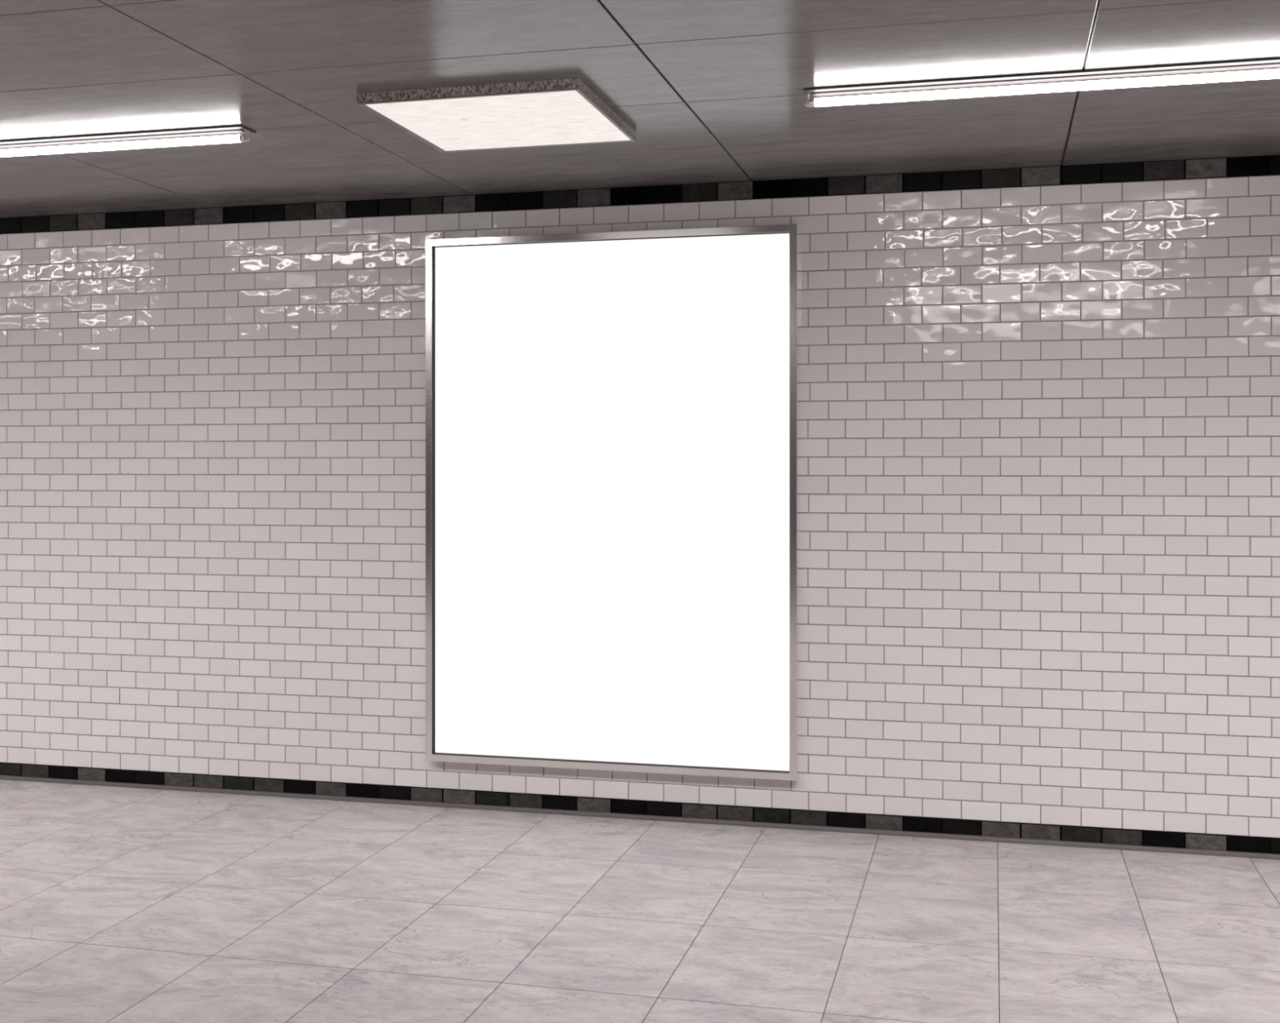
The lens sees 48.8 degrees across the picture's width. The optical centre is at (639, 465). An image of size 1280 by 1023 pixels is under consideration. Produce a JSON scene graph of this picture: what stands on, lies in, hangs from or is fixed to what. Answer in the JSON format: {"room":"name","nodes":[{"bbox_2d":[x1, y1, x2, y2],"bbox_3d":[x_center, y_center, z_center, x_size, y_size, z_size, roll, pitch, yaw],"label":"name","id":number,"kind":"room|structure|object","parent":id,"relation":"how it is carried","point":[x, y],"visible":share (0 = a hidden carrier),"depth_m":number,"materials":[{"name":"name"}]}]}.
{"room":"metro station","nodes":[
{"label":"metro station","id":0,"kind":"room"},
{"bbox_2d":[0,174,1279,838],"bbox_3d":[-0.788,0.153,6.122,14.500,2.625,0.127,0,0,14],"label":"wall","id":1,"kind":"structure","parent":0,"point":[1039,426],"depth_m":5.66,"materials":[{"name":"white tile"}]},
{"bbox_2d":[425,223,799,781],"bbox_3d":[-0.137,0.148,5.861,1.590,2.224,0.064,0,0,14],"label":"poster frame","id":2,"kind":"object","parent":1,"relation":"attached to","point":[612,418],"visible":1,"depth_m":5.86,"materials":[{"name":"metal"}]},
{"bbox_2d":[0,154,1279,234],"bbox_3d":[-0.803,-1.121,6.064,14.500,0.074,0.006,0,0,14],"label":"trim","id":3,"kind":"structure","parent":1,"relation":"attached to","point":[1264,165],"depth_m":5.82,"materials":[{"name":"tile"}]},
{"bbox_2d":[0,762,1279,854],"bbox_3d":[-0.803,1.429,6.064,14.500,0.074,0.006,0,0,14],"label":"baseboard","id":4,"kind":"structure","parent":1,"relation":"attached to","point":[928,824],"depth_m":5.82,"materials":[{"name":"tile"}]},
{"bbox_2d":[0,774,1279,859],"bbox_3d":[-0.811,1.457,6.053,14.490,0.017,0.019,0,0,14],"label":"trim","id":5,"kind":"structure","parent":1,"relation":"attached to","point":[1103,846],"depth_m":5.81,"materials":[{"name":"grey"}]},
{"bbox_2d":[0,779,1279,1022],"bbox_3d":[-1.782,1.541,2.147,14.500,0.150,8.320,0,0,14],"label":"floor","id":6,"kind":"structure","parent":0,"point":[118,904],"depth_m":4.57,"materials":[{"name":"tile"}]},
{"bbox_2d":[0,0,1279,217],"bbox_3d":[-1.782,-1.234,2.147,14.500,0.150,8.320,0,0,14],"label":"ceiling","id":7,"kind":"structure","parent":0,"point":[709,91],"depth_m":4.34,"materials":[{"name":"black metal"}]},
{"bbox_2d":[0,124,256,156],"bbox_3d":[-2.120,-1.136,5.046,1.607,0.046,0.100,0,0,14],"label":"tube light","id":8,"kind":"object","parent":7,"relation":"attached to","point":[233,131],"visible":1,"depth_m":4.95,"materials":[{"name":"white plastic"}]},
{"bbox_2d":[356,78,636,152],"bbox_3d":[-0.447,-1.143,4.652,0.721,0.033,0.704,0,0,14],"label":"recessed light","id":9,"kind":"object","parent":7,"relation":"in","point":[557,112],"visible":1,"depth_m":4.55,"materials":[{"name":"grey plastic"}]},
{"bbox_2d":[803,57,1279,106],"bbox_3d":[1.293,-1.136,4.193,1.614,0.046,0.100,0,0,14],"label":"tube light","id":10,"kind":"object","parent":7,"relation":"attached to","point":[812,95],"visible":1,"depth_m":4.20,"materials":[{"name":"white plastic"}]}
]}

